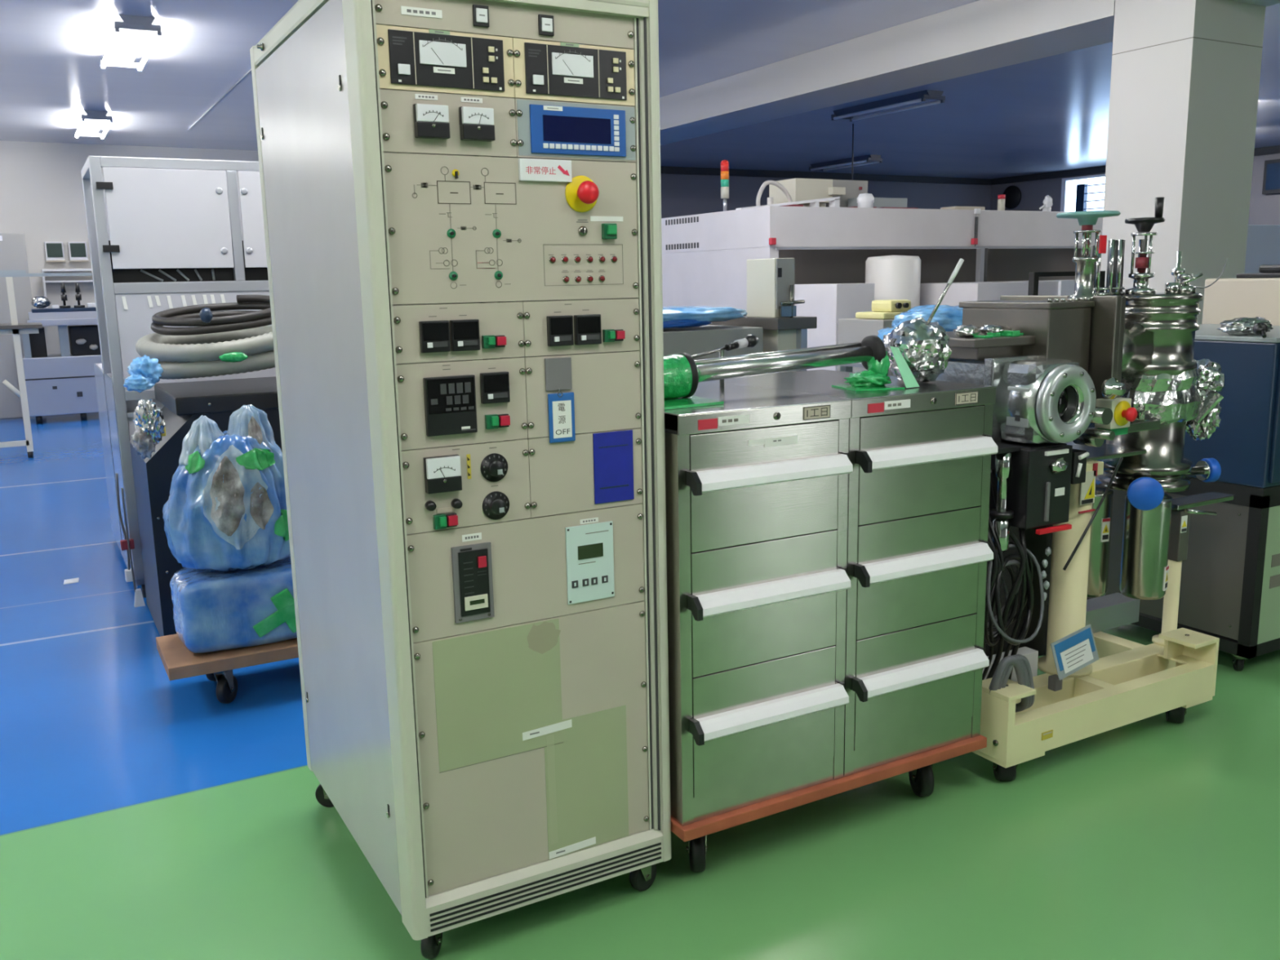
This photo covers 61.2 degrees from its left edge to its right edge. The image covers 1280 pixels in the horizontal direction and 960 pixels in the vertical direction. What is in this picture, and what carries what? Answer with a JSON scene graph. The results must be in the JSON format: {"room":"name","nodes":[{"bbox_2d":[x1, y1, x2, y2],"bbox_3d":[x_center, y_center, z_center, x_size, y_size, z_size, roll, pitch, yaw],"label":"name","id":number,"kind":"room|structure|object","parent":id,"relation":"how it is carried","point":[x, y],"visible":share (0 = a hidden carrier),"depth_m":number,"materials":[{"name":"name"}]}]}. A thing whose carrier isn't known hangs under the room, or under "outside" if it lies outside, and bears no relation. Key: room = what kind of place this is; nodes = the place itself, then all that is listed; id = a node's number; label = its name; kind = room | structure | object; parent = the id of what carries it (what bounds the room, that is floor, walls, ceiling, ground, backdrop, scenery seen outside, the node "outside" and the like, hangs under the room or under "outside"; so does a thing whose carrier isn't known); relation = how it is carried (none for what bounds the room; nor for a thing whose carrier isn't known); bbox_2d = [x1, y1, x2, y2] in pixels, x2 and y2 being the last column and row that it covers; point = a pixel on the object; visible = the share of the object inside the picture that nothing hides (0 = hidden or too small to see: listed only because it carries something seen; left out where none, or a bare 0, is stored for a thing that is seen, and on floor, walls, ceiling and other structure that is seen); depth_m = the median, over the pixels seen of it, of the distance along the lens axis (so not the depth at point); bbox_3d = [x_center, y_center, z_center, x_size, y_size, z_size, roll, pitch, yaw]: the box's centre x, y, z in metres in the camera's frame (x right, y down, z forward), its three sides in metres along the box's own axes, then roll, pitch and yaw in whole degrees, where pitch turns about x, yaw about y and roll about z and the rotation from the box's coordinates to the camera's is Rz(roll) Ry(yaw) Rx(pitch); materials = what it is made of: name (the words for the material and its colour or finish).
{"room":"research laboratory","nodes":[
{"label":"research laboratory","id":0,"kind":"room"},
{"bbox_2d":[451,542,494,623],"bbox_3d":[-0.305,0.188,1.979,0.075,0.142,0.007,-7,12,-29],"label":"control module","id":1,"kind":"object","parent":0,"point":[455,550],"depth_m":1.97,"materials":[{"name":"grey"}]},
{"bbox_2d":[0,140,991,354],"bbox_3d":[-1.620,-2.846,14.756,17.700,2.900,0.100,-7,12,-29],"label":"wall","id":2,"kind":"structure","parent":0,"point":[42,198],"depth_m":12.04,"materials":[{"name":"paint"}]},
{"bbox_2d":[44,241,65,262],"bbox_3d":[-6.446,-2.513,11.918,0.190,0.215,0.090,-7,12,-29],"label":"wall monitor","id":3,"kind":"object","parent":2,"relation":"attached to","point":[54,251],"visible":1,"depth_m":11.90,"materials":[{"name":"white plastic"}]},
{"bbox_2d":[41,268,93,307],"bbox_3d":[-6.192,-2.079,12.074,0.800,0.545,0.180,-7,12,-29],"label":"wall shelf","id":4,"kind":"object","parent":2,"relation":"attached to","point":[49,269],"visible":0.58,"depth_m":11.88,"materials":[{"name":"white plastic"}]},
{"bbox_2d":[67,241,88,262],"bbox_3d":[-6.246,-2.538,12.028,0.190,0.215,0.090,-7,12,-29],"label":"wall monitor","id":5,"kind":"object","parent":2,"relation":"attached to","point":[77,251],"visible":1,"depth_m":12.01,"materials":[{"name":"white plastic"}]},
{"bbox_2d":[659,0,1279,145],"bbox_3d":[2.214,-2.768,6.710,0.575,0.279,17.500,-7,12,-29],"label":"beam","id":6,"kind":"structure","parent":2,"relation":"attached to","point":[979,36],"depth_m":7.19,"materials":[{"name":"grey paint"}]},
{"bbox_2d":[660,145,1279,185],"bbox_3d":[4.582,-3.928,12.243,9.100,0.098,10.000,-7,12,-29],"label":"trim","id":7,"kind":"structure","parent":2,"relation":"attached to","point":[1270,149],"depth_m":17.04,"materials":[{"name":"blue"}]},
{"bbox_2d":[0,412,1279,959],"bbox_3d":[2.745,-0.064,7.483,17.700,0.100,17.500,-7,12,-29],"label":"floor","id":8,"kind":"structure","parent":0,"point":[144,815],"depth_m":2.57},
{"bbox_2d":[0,233,33,418],"bbox_3d":[-6.801,-1.545,10.977,1.170,1.875,0.060,-7,12,-29],"label":"screen","id":9,"kind":"object","parent":8,"relation":"on","point":[13,254],"visible":0.53,"depth_m":11.14,"materials":[{"name":"grey"}]},
{"bbox_2d":[0,270,92,457],"bbox_3d":[-5.140,-0.924,8.663,1.600,1.470,0.650,-7,12,-29],"label":"trolley","id":10,"kind":"object","parent":8,"relation":"on","point":[15,328],"visible":0.88,"depth_m":8.50,"materials":[{"name":"beige"}]},
{"bbox_2d":[22,306,102,423],"bbox_3d":[-5.700,-1.209,11.190,1.180,1.135,0.680,-7,12,-29],"label":"equipment cart","id":11,"kind":"object","parent":8,"relation":"on","point":[64,383],"visible":0.59,"depth_m":10.85,"materials":[{"name":"silver metal"}]},
{"bbox_2d":[31,295,95,308],"bbox_3d":[-5.820,-1.804,10.946,0.598,0.126,0.276,-7,12,-29],"label":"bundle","id":12,"kind":"object","parent":11,"relation":"on","point":[40,301],"visible":0.96,"depth_m":10.84,"materials":[{"name":"metal"}]},
{"bbox_2d":[59,283,71,308],"bbox_3d":[-5.823,-1.862,10.937,0.100,0.245,0.102,-7,12,-29],"label":"microscope","id":13,"kind":"object","parent":11,"relation":"on","point":[64,297],"visible":0.96,"depth_m":10.91,"materials":[{"name":"black metal"}]},
{"bbox_2d":[74,283,84,307],"bbox_3d":[-5.710,-1.875,11.000,0.100,0.245,0.102,-7,12,-29],"label":"microscope","id":14,"kind":"object","parent":11,"relation":"on","point":[78,296],"visible":0.95,"depth_m":10.96,"materials":[{"name":"black metal"}]},
{"bbox_2d":[63,577,79,584],"bbox_3d":[-2.590,0.461,4.928,0.065,0.004,0.080,-7,12,-29],"label":"paper scrap","id":15,"kind":"object","parent":8,"relation":"on","point":[75,580],"visible":1,"depth_m":4.92,"materials":[{"name":"white"}]},
{"bbox_2d":[80,155,275,597],"bbox_3d":[-1.789,-0.567,5.389,1.600,1.825,1.372,-7,12,-29],"label":"machine","id":16,"kind":"object","parent":8,"relation":"on","point":[163,233],"visible":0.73,"depth_m":4.49,"materials":[{"name":"silver metal"}]},
{"bbox_2d":[115,472,145,607],"bbox_3d":[-2.123,0.248,4.494,0.065,0.560,0.080,-7,12,-29],"label":"hanging cables","id":17,"kind":"object","parent":16,"relation":"hanging from","point":[127,544],"visible":1,"depth_m":4.49,"materials":[{"name":"grey plastic"}]},
{"bbox_2d":[129,376,282,636],"bbox_3d":[-1.460,0.076,4.353,0.982,0.925,0.704,-7,12,-29],"label":"machine housing","id":18,"kind":"object","parent":8,"relation":"on","point":[184,402],"visible":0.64,"depth_m":3.91,"materials":[{"name":"black"}]},
{"bbox_2d":[131,398,166,459],"bbox_3d":[-1.694,-0.176,3.726,0.111,0.210,0.108,-7,12,-29],"label":"foil","id":19,"kind":"object","parent":18,"relation":"hanging from","point":[149,423],"visible":1,"depth_m":3.69,"materials":[{"name":"metal"}]},
{"bbox_2d":[123,354,163,392],"bbox_3d":[-1.719,-0.367,3.736,0.112,0.129,0.136,2,11,17],"label":"plastic bag","id":20,"kind":"object","parent":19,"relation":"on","point":[144,372],"visible":1,"depth_m":3.71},
{"bbox_2d":[135,324,275,379],"bbox_3d":[-1.565,-0.515,4.125,0.652,0.219,0.470,-7,12,-29],"label":"hose","id":21,"kind":"object","parent":18,"relation":"on","point":[190,356],"visible":0.54,"depth_m":3.93,"materials":[{"name":"grey"}]},
{"bbox_2d":[151,294,271,335],"bbox_3d":[-1.585,-0.632,4.116,0.515,0.140,0.355,-7,12,-29],"label":"hose","id":22,"kind":"object","parent":21,"relation":"on","point":[237,319],"visible":0.7,"depth_m":4.02,"materials":[{"name":"grey"}]},
{"bbox_2d":[199,306,213,323],"bbox_3d":[-1.561,-0.592,3.891,0.044,0.057,0.045,-7,12,-29],"label":"plug","id":23,"kind":"object","parent":22,"relation":"attached to","point":[206,315],"visible":1,"depth_m":3.88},
{"bbox_2d":[218,351,248,362],"bbox_3d":[-1.462,-0.442,3.892,0.099,0.037,0.029,-7,12,-29],"label":"tape","id":24,"kind":"object","parent":21,"relation":"attached to","point":[233,357],"visible":1,"depth_m":3.88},
{"bbox_2d":[155,634,298,703],"bbox_3d":[-1.235,0.595,3.590,0.635,0.172,0.351,-7,12,-29],"label":"wooden dolly","id":25,"kind":"object","parent":8,"relation":"on","point":[179,663],"visible":0.46,"depth_m":3.40,"materials":[{"name":"brown wood"}]},
{"bbox_2d":[169,555,297,653],"bbox_3d":[-1.256,0.394,3.556,0.509,0.236,0.315,-7,12,-29],"label":"box","id":26,"kind":"object","parent":25,"relation":"on","point":[215,611],"visible":0.64,"depth_m":3.40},
{"bbox_2d":[162,404,290,572],"bbox_3d":[-1.302,0.019,3.478,0.440,0.518,0.302,-7,12,-29],"label":"bag","id":27,"kind":"object","parent":26,"relation":"on","point":[224,510],"visible":0.94,"depth_m":3.37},
{"bbox_2d":[249,0,671,959],"bbox_3d":[-0.404,-0.037,2.360,0.577,1.830,0.888,-7,12,-29],"label":"rack","id":28,"kind":"object","parent":8,"relation":"on","point":[460,197],"visible":1,"depth_m":2.01,"materials":[{"name":"metal"}]},
{"bbox_2d":[446,228,455,237],"bbox_3d":[-0.325,-0.425,1.864,0.015,0.015,0.002,-7,12,-29],"label":"lamp","id":29,"kind":"object","parent":28,"relation":"attached to","point":[451,233],"depth_m":1.86,"materials":[{"name":"green"}]},
{"bbox_2d":[448,271,457,279],"bbox_3d":[-0.324,-0.354,1.877,0.015,0.015,0.002,-7,12,-29],"label":"lamp","id":30,"kind":"object","parent":28,"relation":"attached to","point":[453,275],"depth_m":1.88,"materials":[{"name":"green"}]},
{"bbox_2d":[472,4,489,26],"bbox_3d":[-0.269,-0.785,1.830,0.028,0.034,0.009,-7,12,-29],"label":"switch","id":31,"kind":"object","parent":28,"relation":"attached to","point":[481,12],"depth_m":1.83,"materials":[{"name":"white plastic"}]},
{"bbox_2d":[492,229,501,238],"bbox_3d":[-0.252,-0.434,1.905,0.015,0.015,0.002,-7,12,-29],"label":"lamp","id":32,"kind":"object","parent":28,"relation":"attached to","point":[496,233],"depth_m":1.90,"materials":[{"name":"green"}]},
{"bbox_2d":[494,271,502,279],"bbox_3d":[-0.251,-0.363,1.918,0.015,0.015,0.002,-7,12,-29],"label":"lamp","id":33,"kind":"object","parent":28,"relation":"attached to","point":[498,274],"depth_m":1.92,"materials":[{"name":"green"}]},
{"bbox_2d":[537,13,554,35],"bbox_3d":[-0.163,-0.794,1.889,0.028,0.034,0.009,-7,12,-29],"label":"switch","id":34,"kind":"object","parent":28,"relation":"attached to","point":[545,21],"depth_m":1.89,"materials":[{"name":"white plastic"}]},
{"bbox_2d":[544,356,572,391],"bbox_3d":[-0.150,-0.194,2.000,0.053,0.063,0.010,-7,12,-29],"label":"plate","id":35,"kind":"object","parent":28,"relation":"attached to","point":[557,371],"visible":1,"depth_m":2.00,"materials":[{"name":"grey"}]},
{"bbox_2d":[547,391,575,443],"bbox_3d":[-0.145,-0.118,2.015,0.053,0.096,0.006,-7,12,-29],"label":"tag","id":36,"kind":"object","parent":28,"relation":"hanging from","point":[561,405],"visible":1,"depth_m":2.01,"materials":[{"name":"blue"}]},
{"bbox_2d":[562,275,568,283],"bbox_3d":[-0.134,-0.367,1.980,0.013,0.013,0.008,-7,12,-29],"label":"lamp","id":37,"kind":"object","parent":28,"relation":"attached to","point":[565,278],"depth_m":1.98,"materials":[{"name":"red plastic"}]},
{"bbox_2d":[573,255,581,262],"bbox_3d":[-0.113,-0.405,1.986,0.013,0.013,0.008,-7,12,-29],"label":"lamp","id":38,"kind":"object","parent":28,"relation":"on","point":[577,259],"depth_m":1.99,"materials":[{"name":"red plastic"}]},
{"bbox_2d":[576,219,588,235],"bbox_3d":[-0.104,-0.462,1.982,0.024,0.029,0.006,-7,12,-29],"label":"switch","id":39,"kind":"object","parent":28,"relation":"attached to","point":[582,225],"depth_m":1.98,"materials":[{"name":"silver metal"}]},
{"bbox_2d":[586,275,593,282],"bbox_3d":[-0.091,-0.372,2.004,0.013,0.013,0.008,-7,12,-29],"label":"lamp","id":40,"kind":"object","parent":28,"relation":"attached to","point":[589,277],"depth_m":2.00,"materials":[{"name":"red plastic"}]},
{"bbox_2d":[586,255,593,262],"bbox_3d":[-0.091,-0.407,1.998,0.013,0.013,0.008,-7,12,-29],"label":"lamp","id":41,"kind":"object","parent":28,"relation":"on","point":[589,258],"depth_m":2.00,"materials":[{"name":"red plastic"}]},
{"bbox_2d":[598,275,604,282],"bbox_3d":[-0.070,-0.375,2.016,0.013,0.013,0.008,-7,12,-29],"label":"lamp","id":42,"kind":"object","parent":28,"relation":"attached to","point":[601,277],"depth_m":2.02,"materials":[{"name":"red plastic"}]},
{"bbox_2d":[599,255,605,262],"bbox_3d":[-0.069,-0.410,2.010,0.013,0.013,0.008,-7,12,-29],"label":"lamp","id":43,"kind":"object","parent":28,"relation":"on","point":[602,258],"depth_m":2.01,"materials":[{"name":"red plastic"}]},
{"bbox_2d":[601,222,617,239],"bbox_3d":[-0.057,-0.461,2.006,0.027,0.029,0.012,-7,12,-29],"label":"switch","id":44,"kind":"object","parent":28,"relation":"attached to","point":[609,230],"depth_m":2.00,"materials":[{"name":"green"}]},
{"bbox_2d":[592,430,634,504],"bbox_3d":[-0.051,-0.025,2.089,0.086,0.137,0.004,-7,12,-29],"label":"board","id":45,"kind":"object","parent":28,"relation":"attached to","point":[613,454],"visible":1,"depth_m":2.09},
{"bbox_2d":[610,255,617,262],"bbox_3d":[-0.047,-0.413,2.022,0.013,0.013,0.008,-7,12,-29],"label":"lamp","id":46,"kind":"object","parent":28,"relation":"attached to","point":[613,258],"depth_m":2.02,"materials":[{"name":"red plastic"}]},
{"bbox_2d":[662,324,762,359],"bbox_3d":[0.112,-0.037,4.283,0.630,1.112,0.400,-7,12,-29],"label":"stand","id":47,"kind":"object","parent":8,"relation":"on","point":[691,341],"visible":0.18,"depth_m":4.06,"materials":[{"name":"grey"}]},
{"bbox_2d":[662,306,747,328],"bbox_3d":[0.120,-0.620,4.125,0.648,0.082,0.293,-7,12,-29],"label":"parcel","id":48,"kind":"object","parent":47,"relation":"on","point":[673,317],"visible":0.41,"depth_m":4.04,"materials":[{"name":"blue"}]},
{"bbox_2d":[708,257,817,372],"bbox_3d":[0.437,-0.232,4.588,0.190,1.372,0.740,-7,12,-29],"label":"machine","id":49,"kind":"object","parent":8,"relation":"on","point":[771,302],"visible":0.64,"depth_m":4.21,"materials":[{"name":"beige"}]},
{"bbox_2d":[671,734,986,872],"bbox_3d":[0.320,0.720,2.725,0.874,0.180,0.622,-7,12,-29],"label":"wooden dolly","id":50,"kind":"object","parent":8,"relation":"on","point":[918,766],"visible":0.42,"depth_m":2.42,"materials":[{"name":"orange wood"}]},
{"bbox_2d":[664,381,853,826],"bbox_3d":[0.123,0.230,2.524,0.430,0.862,0.662,-7,12,-29],"label":"base cabinet","id":51,"kind":"object","parent":50,"relation":"on","point":[757,481],"visible":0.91,"depth_m":2.25,"materials":[{"name":"grey"}]},
{"bbox_2d":[691,333,758,386],"bbox_3d":[0.160,-0.274,2.543,0.034,0.121,0.381,8,14,41],"label":"probe","id":52,"kind":"object","parent":51,"relation":"on","point":[750,340],"visible":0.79,"depth_m":2.61,"materials":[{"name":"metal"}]},
{"bbox_2d":[663,335,919,409],"bbox_3d":[0.296,-0.248,2.390,0.717,0.119,0.176,-7,12,-29],"label":"rod","id":53,"kind":"object","parent":51,"relation":"on","point":[682,374],"visible":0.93,"depth_m":2.42,"materials":[{"name":"silver metal"}]},
{"bbox_2d":[711,369,997,777],"bbox_3d":[0.498,0.185,2.731,0.430,0.862,0.662,-7,12,-29],"label":"base cabinet","id":54,"kind":"object","parent":50,"relation":"on","point":[918,550],"visible":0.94,"depth_m":2.47,"materials":[{"name":"grey"}]},
{"bbox_2d":[881,257,964,382],"bbox_3d":[0.662,-0.379,2.583,0.172,0.292,0.159,7,13,39],"label":"bundle","id":55,"kind":"object","parent":54,"relation":"on","point":[923,344],"visible":0.84,"depth_m":2.54,"materials":[{"name":"metal"}]},
{"bbox_2d":[794,283,874,370],"bbox_3d":[1.115,-0.502,6.289,0.274,1.258,0.390,-7,12,-29],"label":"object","id":56,"kind":"object","parent":8,"relation":"on","point":[828,302],"visible":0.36,"depth_m":6.05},
{"bbox_2d":[839,362,864,372],"bbox_3d":[1.097,0.060,3.916,0.870,1.015,0.330,-7,12,-29],"label":"side table","id":57,"kind":"object","parent":8,"relation":"on","point":[847,367],"visible":0.02,"depth_m":3.67,"materials":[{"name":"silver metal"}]},
{"bbox_2d":[877,304,963,340],"bbox_3d":[1.141,-0.534,3.829,0.768,0.179,0.269,-7,12,-29],"label":"bag","id":58,"kind":"object","parent":57,"relation":"on","point":[948,317],"visible":0.25,"depth_m":3.67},
{"bbox_2d":[837,317,893,376],"bbox_3d":[1.167,-0.230,5.252,0.280,1.098,0.320,-7,12,-29],"label":"pedestal","id":59,"kind":"object","parent":8,"relation":"on","point":[850,330],"visible":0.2,"depth_m":5.11,"materials":[{"name":"grey"}]},
{"bbox_2d":[855,299,911,319],"bbox_3d":[1.175,-0.808,5.110,0.240,0.085,0.200,-7,12,-29],"label":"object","id":60,"kind":"object","parent":59,"relation":"on","point":[882,308],"visible":0.87,"depth_m":5.04,"materials":[{"name":"beige"}]},
{"bbox_2d":[661,193,1102,312],"bbox_3d":[1.773,-1.143,8.114,3.355,1.831,1.940,-7,12,-29],"label":"enclosure","id":61,"kind":"object","parent":8,"relation":"on","point":[705,255],"depth_m":7.08,"materials":[{"name":"silver metal"}]},
{"bbox_2d":[720,160,728,211],"bbox_3d":[0.538,-1.863,6.859,0.051,0.321,0.051,-7,12,-29],"label":"signal light","id":62,"kind":"object","parent":61,"relation":"on","point":[724,163],"visible":0.95,"depth_m":6.83,"materials":[{"name":"multicoloured plastic"}]},
{"bbox_2d":[755,180,792,205],"bbox_3d":[0.897,-1.874,7.168,0.321,0.214,0.048,-7,12,-29],"label":"hose","id":63,"kind":"object","parent":61,"relation":"on","point":[770,200],"visible":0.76,"depth_m":7.13,"materials":[{"name":"white"}]},
{"bbox_2d":[735,196,839,209],"bbox_3d":[0.951,-1.766,6.903,0.780,0.095,0.060,-7,12,-29],"label":"tray","id":64,"kind":"object","parent":61,"relation":"on","point":[834,202],"visible":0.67,"depth_m":6.97,"materials":[{"name":"white plastic"}]},
{"bbox_2d":[768,177,845,206],"bbox_3d":[1.157,-1.953,7.497,0.390,0.239,0.350,-7,12,-29],"label":"box","id":65,"kind":"object","parent":61,"relation":"on","point":[799,188],"visible":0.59,"depth_m":7.38,"materials":[{"name":"beige"}]},
{"bbox_2d":[661,205,975,253],"bbox_3d":[1.153,-1.691,7.394,1.681,0.237,1.400,-7,12,-29],"label":"hood","id":66,"kind":"object","parent":61,"relation":"attached to","point":[796,229],"depth_m":6.81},
{"bbox_2d":[826,179,867,207],"bbox_3d":[1.415,-2.014,7.774,0.320,0.249,0.310,-7,12,-29],"label":"control box","id":67,"kind":"object","parent":61,"relation":"on","point":[853,188],"visible":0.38,"depth_m":7.64,"materials":[{"name":"grey"}]},
{"bbox_2d":[848,197,907,207],"bbox_3d":[1.684,-1.935,7.669,0.430,0.119,0.140,-7,12,-29],"label":"box","id":68,"kind":"object","parent":61,"relation":"on","point":[878,202],"visible":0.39,"depth_m":7.61,"materials":[{"name":"grey"}]},
{"bbox_2d":[940,205,984,209],"bbox_3d":[2.272,-1.899,7.622,0.280,0.045,0.150,-7,12,-29],"label":"carton","id":69,"kind":"object","parent":61,"relation":"on","point":[957,207],"visible":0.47,"depth_m":7.54,"materials":[{"name":"beige"}]},
{"bbox_2d":[997,194,1005,210],"bbox_3d":[2.569,-1.962,7.695,0.052,0.130,0.052,-7,12,-29],"label":"canister","id":70,"kind":"object","parent":61,"relation":"on","point":[1001,197],"visible":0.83,"depth_m":7.67,"materials":[{"name":"beige"}]},
{"bbox_2d":[973,209,1102,246],"bbox_3d":[2.613,-1.869,8.202,1.655,0.237,1.400,-7,12,-29],"label":"hood","id":71,"kind":"object","parent":61,"relation":"attached to","point":[992,228],"depth_m":7.43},
{"bbox_2d":[1039,195,1052,211],"bbox_3d":[2.964,-2.015,7.914,0.117,0.139,0.063,-7,12,-29],"label":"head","id":72,"kind":"object","parent":61,"relation":"on","point":[1047,202],"visible":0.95,"depth_m":7.90},
{"bbox_2d":[865,254,920,308],"bbox_3d":[1.559,-0.674,6.730,0.330,1.420,0.330,-7,12,-29],"label":"tank","id":73,"kind":"object","parent":8,"relation":"on","point":[894,277],"visible":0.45,"depth_m":6.49,"materials":[{"name":"white"}]},
{"bbox_2d":[920,279,1075,444],"bbox_3d":[2.655,-0.682,7.137,1.860,1.245,0.620,-7,12,-29],"label":"cabinet","id":74,"kind":"object","parent":8,"relation":"on","point":[930,293],"visible":0.14,"depth_m":6.53,"materials":[{"name":"white plastic"}]},
{"bbox_2d":[883,196,1233,781],"bbox_3d":[1.347,-0.056,3.181,1.381,1.500,0.622,-7,12,-29],"label":"machine","id":75,"kind":"object","parent":8,"relation":"on","point":[1117,361],"visible":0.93,"depth_m":2.96,"materials":[{"name":"silver metal"}]},
{"bbox_2d":[982,646,1038,681],"bbox_3d":[0.962,0.535,2.993,0.345,0.078,0.048,-7,12,-29],"label":"duct","id":76,"kind":"object","parent":75,"relation":"attached to","point":[1032,655],"visible":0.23,"depth_m":3.04,"materials":[{"name":"white plastic"}]},
{"bbox_2d":[1048,624,1098,691],"bbox_3d":[1.170,0.486,2.923,0.193,0.161,0.059,-7,12,-29],"label":"placard","id":77,"kind":"object","parent":75,"relation":"on","point":[1076,651],"visible":1,"depth_m":2.91,"materials":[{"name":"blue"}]},
{"bbox_2d":[1085,592,1140,633],"bbox_3d":[1.394,0.444,3.444,0.490,0.079,0.085,-7,12,-29],"label":"box","id":78,"kind":"object","parent":75,"relation":"on","point":[1115,610],"visible":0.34,"depth_m":3.47,"materials":[{"name":"silver metal"}]},
{"bbox_2d":[1171,491,1233,510],"bbox_3d":[1.671,0.062,3.254,0.270,0.015,0.070,-7,12,-29],"label":"shelf","id":79,"kind":"object","parent":75,"relation":"attached to","point":[1199,500],"depth_m":3.24,"materials":[{"name":"metal"}]},
{"bbox_2d":[1027,271,1105,295],"bbox_3d":[1.980,-0.319,5.092,0.480,1.300,0.030,-7,12,-29],"label":"gantry","id":80,"kind":"object","parent":8,"relation":"on","point":[1033,277],"visible":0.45,"depth_m":4.88,"materials":[{"name":"black"}]},
{"bbox_2d":[1086,324,1279,671],"bbox_3d":[2.076,0.018,3.831,0.710,1.090,0.697,-7,12,-29],"label":"equipment cabinet","id":81,"kind":"object","parent":8,"relation":"on","point":[1229,590],"visible":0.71,"depth_m":3.46,"materials":[{"name":"grey"}]},
{"bbox_2d":[1216,316,1273,335],"bbox_3d":[1.927,-0.490,3.441,0.198,0.057,0.129,-7,12,-29],"label":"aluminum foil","id":82,"kind":"object","parent":81,"relation":"on","point":[1238,326],"visible":0.8,"depth_m":3.40,"materials":[{"name":"metal"}]},
{"bbox_2d":[1253,321,1268,337],"bbox_3d":[1.899,-0.460,3.314,0.041,0.046,0.082,6,12,32],"label":"ball","id":83,"kind":"object","parent":81,"relation":"on","point":[1260,328],"visible":1,"depth_m":3.31,"materials":[{"name":"black plastic"}]},
{"bbox_2d":[1201,264,1279,325],"bbox_3d":[2.696,-0.192,4.295,0.830,1.310,0.520,-7,12,-29],"label":"appliance","id":84,"kind":"object","parent":8,"relation":"on","point":[1254,295],"visible":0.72,"depth_m":4.08,"materials":[{"name":"beige"}]},
{"bbox_2d":[1235,264,1279,278],"bbox_3d":[2.662,-0.802,4.129,0.720,0.048,0.350,-7,12,-29],"label":"tray","id":85,"kind":"object","parent":84,"relation":"on","point":[1266,271],"depth_m":4.03,"materials":[{"name":"black plastic"}]},
{"bbox_2d":[1244,224,1279,273],"bbox_3d":[6.167,-1.847,11.707,1.500,1.740,0.900,-7,12,-29],"label":"machine","id":86,"kind":"object","parent":8,"relation":"on","point":[1263,242],"visible":0.04,"depth_m":11.26,"materials":[{"name":"grey"}]},
{"bbox_2d":[0,0,1279,178],"bbox_3d":[2.687,-3.014,6.939,17.700,0.100,17.500,-7,12,-29],"label":"ceiling","id":87,"kind":"structure","parent":0,"point":[1049,113],"depth_m":9.06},
{"bbox_2d":[75,110,112,139],"bbox_3d":[-5.219,-3.381,10.320,0.257,0.095,1.280,-7,12,-29],"label":"ceiling lamp","id":88,"kind":"object","parent":87,"relation":"attached to","point":[91,121],"visible":1,"depth_m":10.15,"materials":[{"name":"grey"}]},
{"bbox_2d":[100,13,161,71],"bbox_3d":[-3.297,-2.802,6.977,0.257,0.095,1.280,-7,12,-29],"label":"ceiling lamp","id":89,"kind":"object","parent":87,"relation":"attached to","point":[129,33],"visible":1,"depth_m":6.81,"materials":[{"name":"grey"}]},
{"bbox_2d":[187,68,251,130],"bbox_3d":[-3.700,-3.295,9.459,0.015,0.011,3.600,-7,12,-29],"label":"trim","id":90,"kind":"structure","parent":87,"relation":"attached to","point":[242,77],"depth_m":9.21,"materials":[{"name":"grey"}]},
{"bbox_2d":[808,154,882,171],"bbox_3d":[2.863,-4.429,15.134,0.257,0.095,1.280,-7,12,-29],"label":"ceiling lamp","id":91,"kind":"object","parent":87,"relation":"attached to","point":[820,166],"visible":0.98,"depth_m":15.03,"materials":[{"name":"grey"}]},
{"bbox_2d":[851,123,853,180],"bbox_3d":[2.286,-3.441,11.638,0.015,0.750,0.015,-2,11,-7],"label":"hanging rod","id":92,"kind":"object","parent":87,"relation":"hanging from","point":[852,123],"visible":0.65,"depth_m":11.61,"materials":[{"name":"grey"}]},
{"bbox_2d":[831,89,945,121],"bbox_3d":[2.298,-3.495,10.131,0.257,0.095,1.280,-7,12,-29],"label":"ceiling lamp","id":93,"kind":"object","parent":87,"relation":"attached to","point":[847,113],"visible":1,"depth_m":10.01,"materials":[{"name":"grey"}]},
{"bbox_2d":[990,153,1279,224],"bbox_3d":[10.459,-2.483,11.497,0.100,2.900,17.500,-7,12,-29],"label":"wall","id":94,"kind":"structure","parent":0,"point":[1264,209],"depth_m":17.24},
{"bbox_2d":[1003,185,1021,208],"bbox_3d":[6.306,-4.792,18.333,0.050,0.378,0.378,-7,12,-29],"label":"wall fan","id":95,"kind":"object","parent":94,"relation":"attached to","point":[1013,193],"visible":0.87,"depth_m":18.30,"materials":[{"name":"black"}]},
{"bbox_2d":[1060,173,1105,211],"bbox_3d":[7.124,-4.445,17.026,0.100,0.680,1.150,-7,12,-29],"label":"window","id":96,"kind":"structure","parent":94,"relation":"in","point":[1086,193],"depth_m":17.14,"materials":[{"name":"white glass"}]},
{"bbox_2d":[1262,159,1279,194],"bbox_3d":[8.663,-4.014,14.195,0.100,0.440,0.950,-7,12,-29],"label":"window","id":97,"kind":"structure","parent":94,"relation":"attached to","point":[1271,180],"depth_m":14.48,"materials":[{"name":"blue"}]},
{"bbox_2d":[1100,0,1266,324],"bbox_3d":[2.878,-1.288,5.837,0.577,2.899,0.462,-7,12,-29],"label":"wall column","id":98,"kind":"structure","parent":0,"point":[1185,74],"depth_m":5.56,"materials":[{"name":"grey paint"}]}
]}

